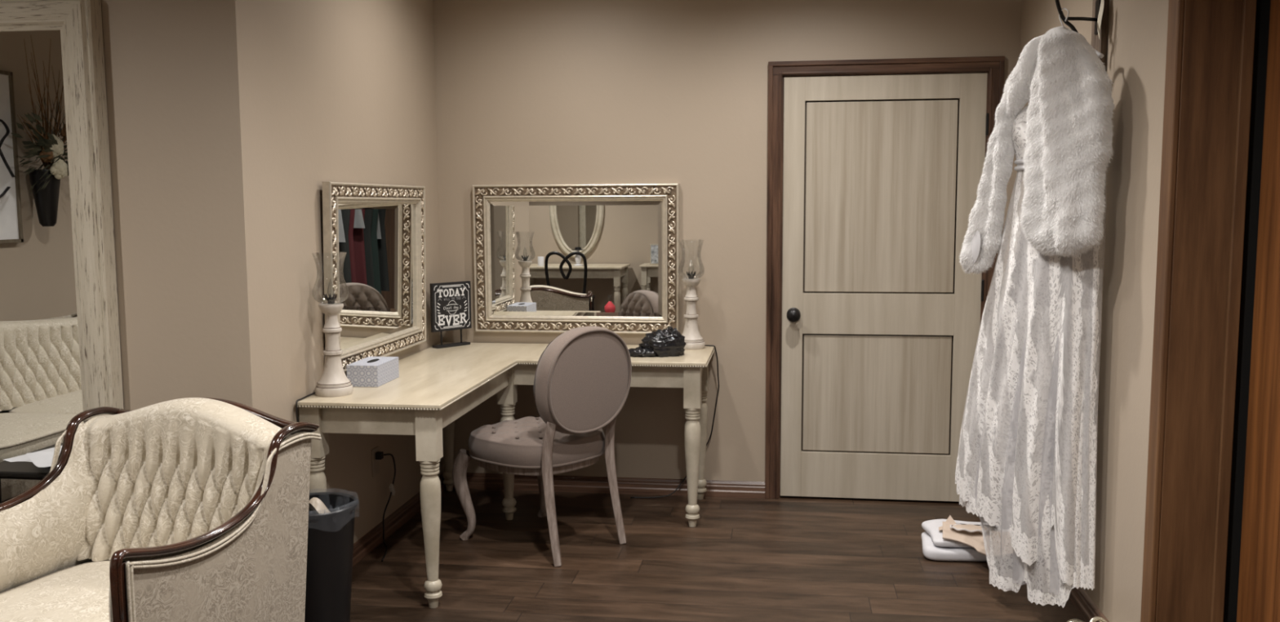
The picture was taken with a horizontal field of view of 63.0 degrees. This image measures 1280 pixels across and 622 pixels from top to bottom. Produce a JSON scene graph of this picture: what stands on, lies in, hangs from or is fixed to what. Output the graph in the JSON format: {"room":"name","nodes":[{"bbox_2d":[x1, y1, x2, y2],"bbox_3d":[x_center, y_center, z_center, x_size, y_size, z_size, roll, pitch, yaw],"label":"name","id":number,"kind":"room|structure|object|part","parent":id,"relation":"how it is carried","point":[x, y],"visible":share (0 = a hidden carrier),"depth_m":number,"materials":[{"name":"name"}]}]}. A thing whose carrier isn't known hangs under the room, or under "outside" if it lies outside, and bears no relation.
{"room":"bridal dressing room","nodes":[
{"label":"bridal dressing room","id":0,"kind":"room"},
{"bbox_2d":[101,0,217,410],"bbox_3d":[-2.676,-0.287,3.612,2.615,2.750,0.120,1,6,8],"label":"wall","id":1,"kind":"structure","parent":0,"point":[153,48],"depth_m":3.39,"materials":[{"name":"paint"}]},
{"bbox_2d":[199,0,444,543],"bbox_3d":[-1.200,-0.365,4.310,0.120,2.750,1.912,1,6,8],"label":"wall","id":2,"kind":"structure","parent":0,"point":[300,95],"depth_m":3.75,"materials":[{"name":"paint"}]},
{"bbox_2d":[322,181,426,372],"bbox_3d":[-1.095,-0.167,4.421,0.047,0.733,1.027,1,6,8],"label":"wall mirror","id":3,"kind":"object","parent":2,"relation":"attached to","point":[380,228],"visible":0.84,"depth_m":4.38,"materials":[{"name":"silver metal"}]},
{"bbox_2d":[337,204,415,350],"bbox_3d":[-1.102,-0.167,4.422,0.003,0.575,0.869,2,6,8],"label":"mirror glass","id":4,"kind":"object","parent":3,"relation":"attached to","point":[378,240],"depth_m":4.39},
{"bbox_2d":[371,446,383,477],"bbox_3d":[-1.113,0.642,4.450,0.034,0.118,0.072,1,6,8],"label":"wall outlet","id":5,"kind":"object","parent":2,"relation":"attached to","point":[376,455],"visible":1,"depth_m":4.44,"materials":[{"name":"plastic"}]},
{"bbox_2d":[352,473,445,567],"bbox_3d":[-1.126,0.964,4.436,0.016,0.080,1.912,1,6,8],"label":"baseboard","id":6,"kind":"structure","parent":2,"relation":"attached to","point":[372,539],"depth_m":4.58,"materials":[{"name":"brown wood"}]},
{"bbox_2d":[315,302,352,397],"bbox_3d":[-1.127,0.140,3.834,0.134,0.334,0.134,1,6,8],"label":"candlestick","id":7,"kind":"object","parent":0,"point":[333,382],"depth_m":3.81,"materials":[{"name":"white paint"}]},
{"bbox_2d":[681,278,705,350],"bbox_3d":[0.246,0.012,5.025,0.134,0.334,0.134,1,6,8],"label":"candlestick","id":8,"kind":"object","parent":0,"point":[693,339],"depth_m":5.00,"materials":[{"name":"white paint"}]},
{"bbox_2d":[350,488,1085,621],"bbox_3d":[-1.229,1.279,1.989,6.150,0.050,7.429,1,6,8],"label":"floor","id":9,"kind":"structure","parent":0,"point":[784,558],"depth_m":4.17,"materials":[{"name":"brown wood"}]},
{"bbox_2d":[0,0,123,503],"bbox_3d":[-2.314,0.042,3.495,1.190,2.108,0.073,1,6,8],"label":"floor mirror","id":10,"kind":"object","parent":9,"relation":"on","point":[60,352],"visible":0.7,"depth_m":3.39,"materials":[{"name":"mirror"}]},
{"bbox_3d":[-2.319,-0.953,3.393,1.190,0.108,0.073,1,6,8],"label":"frame rail","id":11,"kind":"part","parent":10,"relation":"part of","materials":[{"name":"white wood"}]},
{"bbox_2d":[0,29,83,503],"bbox_3d":[-2.316,0.043,3.480,0.978,1.892,0.001,1,6,8],"label":"mirror glass","id":12,"kind":"object","parent":10,"relation":"attached to","point":[41,384],"depth_m":3.41,"materials":[{"name":"mirror"}]},
{"bbox_2d":[0,397,321,621],"bbox_3d":[-1.429,0.727,2.853,0.770,0.875,0.827,2,6,19],"label":"armchair","id":13,"kind":"object","parent":9,"relation":"on","point":[188,509],"visible":1,"depth_m":2.98,"materials":[{"name":"beige fabric"}]},
{"bbox_3d":[-1.752,0.570,2.900,0.072,0.422,0.590,2,6,19],"label":"arm","id":14,"kind":"part","parent":13,"relation":"part of"},
{"bbox_2d":[0,560,110,621],"bbox_3d":[-1.459,0.803,2.773,0.605,0.130,0.633,2,6,19],"label":"seat cushion","id":15,"kind":"object","parent":13,"relation":"on","point":[80,593],"depth_m":2.76,"materials":[{"name":"beige fabric"}]},
{"bbox_3d":[-1.770,0.669,2.986,0.028,0.688,0.757,2,6,19],"label":"arm rail","id":16,"kind":"part","parent":13,"relation":"part of","materials":[{"name":"brown wood"}]},
{"bbox_3d":[-1.775,0.688,2.993,0.008,0.668,0.710,2,6,19],"label":"panel","id":17,"kind":"part","parent":13,"relation":"part of","materials":[{"name":"beige fabric"}]},
{"bbox_3d":[-1.196,0.822,2.430,0.018,0.490,0.034,2,6,19],"label":"arm","id":18,"kind":"part","parent":13,"relation":"part of","materials":[{"name":"brown wood"}]},
{"bbox_3d":[-1.139,0.589,2.686,0.072,0.422,0.590,2,6,19],"label":"arm","id":19,"kind":"part","parent":13,"relation":"part of"},
{"bbox_3d":[-1.077,0.690,2.745,0.028,0.688,0.757,2,6,19],"label":"arm rail","id":20,"kind":"part","parent":13,"relation":"part of","materials":[{"name":"brown wood"}]},
{"bbox_3d":[-1.301,0.306,3.183,0.739,0.082,0.042,2,6,19],"label":"crest rail","id":21,"kind":"part","parent":13,"relation":"part of","materials":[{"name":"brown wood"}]},
{"bbox_3d":[-1.071,0.710,2.747,0.008,0.668,0.710,2,6,19],"label":"panel","id":22,"kind":"part","parent":13,"relation":"part of","materials":[{"name":"beige fabric"}]},
{"bbox_3d":[-1.313,0.638,3.179,0.722,0.726,0.120,2,6,19],"label":"panel","id":23,"kind":"part","parent":13,"relation":"part of","materials":[{"name":"beige fabric"}]},
{"bbox_2d":[304,492,358,621],"bbox_3d":[-1.103,0.865,3.584,0.298,0.449,0.299,1,6,8],"label":"waste bin","id":24,"kind":"object","parent":9,"relation":"on","point":[331,515],"visible":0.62,"depth_m":3.50,"materials":[{"name":"black plastic"}]},
{"bbox_2d":[382,453,395,561],"bbox_3d":[-1.077,0.811,4.403,0.044,0.388,0.337,-1,6,-3],"label":"power cord","id":25,"kind":"object","parent":9,"relation":"on","point":[393,491],"visible":1,"depth_m":4.50,"materials":[{"name":"black plastic"}]},
{"bbox_2d":[297,342,715,608],"bbox_3d":[-0.426,0.621,4.444,1.384,0.754,1.622,1,6,8],"label":"table","id":26,"kind":"object","parent":9,"relation":"on","point":[433,388],"visible":0.85,"depth_m":4.19,"materials":[{"name":"beige paint"}]},
{"bbox_2d":[295,391,315,422],"bbox_3d":[-1.199,0.672,3.826,0.023,0.753,0.207,1,6,12],"label":"lamp cord","id":27,"kind":"object","parent":26,"relation":"hanging from","point":[308,395],"visible":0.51,"depth_m":3.70,"materials":[{"name":"black plastic"}]},
{"bbox_3d":[-1.175,0.702,3.802,0.074,0.730,0.074,1,6,8],"label":"leg","id":28,"kind":"part","parent":26,"relation":"part of","materials":[{"name":"beige paint"}]},
{"bbox_2d":[311,252,352,397],"bbox_3d":[-1.127,0.047,3.825,0.134,0.520,0.134,1,6,8],"label":"candle holder","id":29,"kind":"object","parent":26,"relation":"on","point":[333,382],"visible":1,"depth_m":3.81,"materials":[{"name":"white paint"}]},
{"bbox_3d":[-1.128,-0.119,3.808,0.128,0.186,0.128,1,6,8],"label":"lamp shade","id":30,"kind":"part","parent":29,"relation":"part of","materials":[{"name":"clear glass"}]},
{"bbox_3d":[-1.128,-0.083,3.811,0.025,0.070,0.025,1,6,8],"label":"bulb","id":31,"kind":"part","parent":29,"relation":"part of","materials":[{"name":"clear glass"}]},
{"bbox_2d":[346,356,399,386],"bbox_3d":[-1.048,0.237,4.110,0.124,0.084,0.234,0,6,7],"label":"tissue box","id":32,"kind":"object","parent":26,"relation":"on","point":[369,371],"visible":0.94,"depth_m":4.00,"materials":[{"name":"white cardboard"}]},
{"bbox_3d":[-0.749,0.706,3.744,0.074,0.730,0.074,1,6,8],"label":"leg","id":33,"kind":"part","parent":26,"relation":"part of","materials":[{"name":"beige paint"}]},
{"bbox_3d":[-0.971,0.550,5.283,0.074,0.730,0.074,1,6,8],"label":"leg","id":34,"kind":"part","parent":26,"relation":"part of","materials":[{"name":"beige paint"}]},
{"bbox_2d":[429,280,471,348],"bbox_3d":[-0.927,0.016,5.126,0.044,0.316,0.232,5,8,43],"label":"table sign","id":35,"kind":"object","parent":26,"relation":"on","point":[450,302],"visible":1,"depth_m":5.11,"materials":[{"name":"black metal"}]},
{"bbox_3d":[-0.968,0.122,5.093,0.006,0.088,0.006,5,8,43],"label":"stand post","id":36,"kind":"part","parent":35,"relation":"part of","materials":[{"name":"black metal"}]},
{"bbox_3d":[-0.886,0.113,5.180,0.006,0.088,0.006,5,8,43],"label":"stand post","id":37,"kind":"part","parent":35,"relation":"part of","materials":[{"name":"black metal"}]},
{"bbox_3d":[-0.431,0.265,4.413,1.371,0.010,1.612,1,6,8],"label":"moulding","id":38,"kind":"part","parent":26,"relation":"part of","materials":[{"name":"beige paint"}]},
{"bbox_3d":[-0.605,0.599,4.790,0.074,0.730,0.074,1,6,8],"label":"leg","id":39,"kind":"part","parent":26,"relation":"part of","materials":[{"name":"beige paint"}]},
{"bbox_2d":[628,326,686,357],"bbox_3d":[0.072,0.138,4.789,0.280,0.133,0.139,0,6,0],"label":"bag","id":40,"kind":"object","parent":26,"relation":"on","point":[668,342],"visible":0.99,"depth_m":4.75,"materials":[{"name":"black"}]},
{"bbox_2d":[630,345,719,497],"bbox_3d":[0.170,0.541,5.133,0.435,0.766,0.066,0,6,4],"label":"lamp cord","id":41,"kind":"object","parent":26,"relation":"hanging from","point":[705,345],"visible":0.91,"depth_m":5.14,"materials":[{"name":"plastic"}]},
{"bbox_2d":[677,240,705,350],"bbox_3d":[0.245,-0.081,5.016,0.134,0.520,0.134,1,6,8],"label":"lamp","id":42,"kind":"object","parent":26,"relation":"on","point":[693,339],"visible":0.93,"depth_m":5.00,"materials":[{"name":"white paint"}]},
{"bbox_3d":[0.245,-0.247,4.999,0.128,0.186,0.128,1,6,8],"label":"lamp shade","id":43,"kind":"part","parent":42,"relation":"part of","materials":[{"name":"clear glass"}]},
{"bbox_3d":[0.235,0.607,4.676,0.074,0.730,0.074,1,6,8],"label":"leg","id":44,"kind":"part","parent":26,"relation":"part of","materials":[{"name":"beige paint"}]},
{"bbox_3d":[0.295,0.562,5.110,0.074,0.730,0.074,1,6,8],"label":"leg","id":45,"kind":"part","parent":26,"relation":"part of","materials":[{"name":"beige paint"}]},
{"bbox_2d":[452,326,631,567],"bbox_3d":[-0.411,0.522,4.478,0.625,0.957,0.548,5,8,42],"label":"chair","id":46,"kind":"object","parent":9,"relation":"on","point":[582,381],"visible":1,"depth_m":4.28,"materials":[{"name":"beige fabric"}]},
{"bbox_3d":[-0.761,0.797,4.515,0.099,0.406,0.064,1,6,16],"label":"leg","id":47,"kind":"part","parent":46,"relation":"part of","materials":[{"name":"brown wood"}]},
{"bbox_3d":[-0.434,0.547,4.502,0.522,0.120,0.548,5,8,42],"label":"seat","id":48,"kind":"part","parent":46,"relation":"part of","materials":[{"name":"beige fabric"}]},
{"bbox_3d":[-0.434,0.626,4.510,0.469,0.041,0.492,5,8,42],"label":"seat frame","id":49,"kind":"part","parent":46,"relation":"part of","materials":[{"name":"brown wood"}]},
{"bbox_3d":[-0.449,0.761,4.853,0.064,0.406,0.099,-2,6,-21],"label":"leg","id":50,"kind":"part","parent":46,"relation":"part of","materials":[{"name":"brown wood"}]},
{"bbox_3d":[-0.351,0.729,4.200,0.108,0.594,0.062,5,8,42],"label":"leg","id":51,"kind":"part","parent":46,"relation":"part of","materials":[{"name":"brown wood"}]},
{"bbox_3d":[-0.231,0.284,4.285,0.112,0.444,0.490,5,8,42],"label":"backrest","id":52,"kind":"part","parent":46,"relation":"part of","materials":[{"name":"beige fabric"}]},
{"bbox_3d":[-0.109,0.702,4.461,0.108,0.594,0.062,5,8,42],"label":"leg","id":53,"kind":"part","parent":46,"relation":"part of","materials":[{"name":"brown wood"}]},
{"bbox_2d":[920,519,1016,561],"bbox_3d":[1.373,0.951,4.342,0.430,0.101,0.296,0,6,6],"label":"towel","id":54,"kind":"object","parent":9,"relation":"on","point":[935,548],"visible":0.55,"depth_m":4.23,"materials":[{"name":"white fabric"}]},
{"bbox_2d":[938,515,1013,557],"bbox_3d":[1.377,0.908,4.211,0.335,0.084,0.273,1,6,16],"label":"blouse","id":55,"kind":"object","parent":54,"relation":"on","point":[970,535],"visible":0.62,"depth_m":4.23,"materials":[{"name":"beige fabric"}]},
{"bbox_3d":[1.349,0.886,4.264,0.163,0.014,0.083,1,6,16],"label":"ruffled trim","id":56,"kind":"part","parent":55,"relation":"part of","materials":[{"name":"white fabric"}]},
{"bbox_2d":[1066,616,1106,621],"bbox_3d":[1.476,1.038,3.454,0.084,0.109,0.240,-1,6,-4],"label":"sandal","id":57,"kind":"object","parent":9,"relation":"on","point":[1096,619],"visible":1,"depth_m":3.38,"materials":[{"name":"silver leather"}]},
{"bbox_2d":[433,0,1021,481],"bbox_3d":[0.426,-0.455,5.119,3.081,2.750,0.140,1,6,8],"label":"wall","id":58,"kind":"structure","parent":0,"point":[527,91],"depth_m":5.08,"materials":[{"name":"paint"}]},
{"bbox_2d":[471,183,679,333],"bbox_3d":[-0.319,-0.256,5.151,1.027,0.733,0.035,1,6,8],"label":"wall mirror","id":59,"kind":"object","parent":58,"relation":"attached to","point":[548,258],"visible":0.98,"depth_m":5.15,"materials":[{"name":"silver metal"}]},
{"bbox_2d":[489,200,662,316],"bbox_3d":[-0.318,-0.257,5.158,0.869,0.575,0.001,1,6,8],"label":"mirror glass","id":60,"kind":"object","parent":59,"relation":"attached to","point":[548,258],"depth_m":5.16,"materials":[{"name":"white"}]},
{"bbox_2d":[453,472,764,498],"bbox_3d":[-0.195,0.876,5.261,1.637,0.080,0.016,1,6,8],"label":"baseboard","id":61,"kind":"structure","parent":58,"relation":"attached to","point":[635,486],"depth_m":5.24,"materials":[{"name":"brown wood"}]},
{"bbox_2d":[780,72,989,502],"bbox_3d":[1.151,-0.092,4.965,0.943,2.028,0.115,1,6,8],"label":"door","id":62,"kind":"structure","parent":58,"relation":"in","point":[882,174],"depth_m":4.99,"materials":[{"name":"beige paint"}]},
{"bbox_3d":[0.737,0.020,5.013,0.066,0.066,0.075,1,6,8],"label":"knob","id":63,"kind":"part","parent":62,"relation":"part of","materials":[{"name":"black metal"}]},
{"bbox_3d":[1.141,0.401,5.055,0.695,0.568,0.021,1,6,8],"label":"panel","id":64,"kind":"part","parent":62,"relation":"part of","materials":[{"name":"paint"}]},
{"bbox_3d":[1.137,-0.539,4.959,0.695,0.899,0.021,1,6,8],"label":"panel","id":65,"kind":"part","parent":62,"relation":"part of","materials":[{"name":"paint"}]},
{"bbox_2d":[764,60,1004,498],"bbox_3d":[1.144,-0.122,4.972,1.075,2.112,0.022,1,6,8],"label":"trim","id":66,"kind":"structure","parent":58,"relation":"attached to","point":[996,78],"depth_m":5.02,"materials":[{"name":"brown wood"}]},
{"bbox_2d":[768,56,1004,75],"bbox_3d":[1.139,-1.140,4.868,1.075,0.066,0.022,1,6,8],"label":"trim","id":67,"kind":"structure","parent":58,"relation":"attached to","point":[973,64],"depth_m":4.86,"materials":[{"name":"brown wood"}]},
{"bbox_2d":[1013,0,1168,621],"bbox_3d":[1.671,-0.276,3.308,0.280,2.750,3.129,1,6,8],"label":"wall","id":68,"kind":"structure","parent":0,"point":[1137,36],"depth_m":3.27,"materials":[{"name":"paint"}]},
{"bbox_2d":[1026,519,1109,621],"bbox_3d":[1.611,0.991,4.049,0.016,0.080,1.939,1,6,8],"label":"baseboard","id":69,"kind":"structure","parent":68,"relation":"attached to","point":[1086,607],"depth_m":3.65,"materials":[{"name":"brown wood"}]},
{"bbox_2d":[1054,0,1108,71],"bbox_3d":[1.475,-1.026,3.525,0.180,0.700,0.155,1,6,8],"label":"wall hook","id":70,"kind":"object","parent":68,"relation":"attached to","point":[1099,19],"visible":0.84,"depth_m":3.49,"materials":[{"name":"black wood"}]},
{"bbox_2d":[1058,7,1103,57],"bbox_3d":[1.411,-0.915,3.502,0.014,0.196,0.347,-3,6,-25],"label":"clothes hanger","id":71,"kind":"object","parent":70,"relation":"hanging from","point":[1100,55],"visible":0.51,"depth_m":3.47,"materials":[{"name":"silver metal"}]},
{"bbox_2d":[955,99,1110,608],"bbox_3d":[1.346,0.063,3.656,0.208,1.870,0.644,-3,7,-28],"label":"dress","id":72,"kind":"object","parent":71,"relation":"hanging from","point":[1032,411],"visible":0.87,"depth_m":3.54,"materials":[{"name":"fabric"}]},
{"bbox_2d":[958,26,1115,275],"bbox_3d":[1.296,-0.514,3.486,0.168,0.822,0.632,-3,6,-25],"label":"coat","id":73,"kind":"object","parent":72,"relation":"on","point":[1067,86],"visible":1,"depth_m":3.32,"materials":[{"name":"white fur"}]},
{"bbox_2d":[958,34,1044,275],"bbox_3d":[1.270,-0.523,3.582,0.120,0.822,0.435,-3,6,-25],"label":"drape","id":74,"kind":"object","parent":73,"relation":"hanging from","point":[982,241],"depth_m":3.58,"materials":[{"name":"white fur"}]},
{"bbox_2d":[1019,26,1115,257],"bbox_3d":[1.362,-0.540,3.349,0.161,0.741,0.332,-3,6,-25],"label":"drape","id":75,"kind":"object","parent":73,"relation":"hanging from","point":[1068,153],"depth_m":3.29,"materials":[{"name":"white fur"}]},
{"bbox_3d":[1.411,-0.861,3.507,0.014,0.088,0.347,-3,6,-25],"label":"hanger arm","id":76,"kind":"part","parent":71,"relation":"part of"},
{"bbox_2d":[1140,0,1184,621],"bbox_3d":[1.389,-0.032,2.357,0.017,2.460,1.242,1,6,8],"label":"trim","id":77,"kind":"structure","parent":68,"relation":"attached to","point":[1175,7],"depth_m":2.92,"materials":[{"name":"brown wood"}]},
{"bbox_2d":[1155,0,1256,621],"bbox_3d":[1.485,-0.001,2.347,0.176,2.400,1.130,1,6,8],"label":"trim","id":78,"kind":"structure","parent":68,"relation":"attached to","point":[1219,35],"depth_m":2.88,"materials":[{"name":"brown wood"}]},
{"bbox_2d":[1222,0,1271,621],"bbox_3d":[1.619,0.000,2.329,0.093,2.400,1.170,1,6,8],"label":"trim","id":79,"kind":"structure","parent":68,"relation":"attached to","point":[1262,15],"depth_m":2.88,"materials":[{"name":"brown wood"}]},
{"bbox_2d":[1236,0,1279,621],"bbox_3d":[1.617,0.010,2.315,0.033,2.358,1.076,1,6,8],"label":"door","id":80,"kind":"structure","parent":68,"relation":"in","point":[1259,581],"depth_m":2.77,"materials":[{"name":"orange wood"}]}
]}

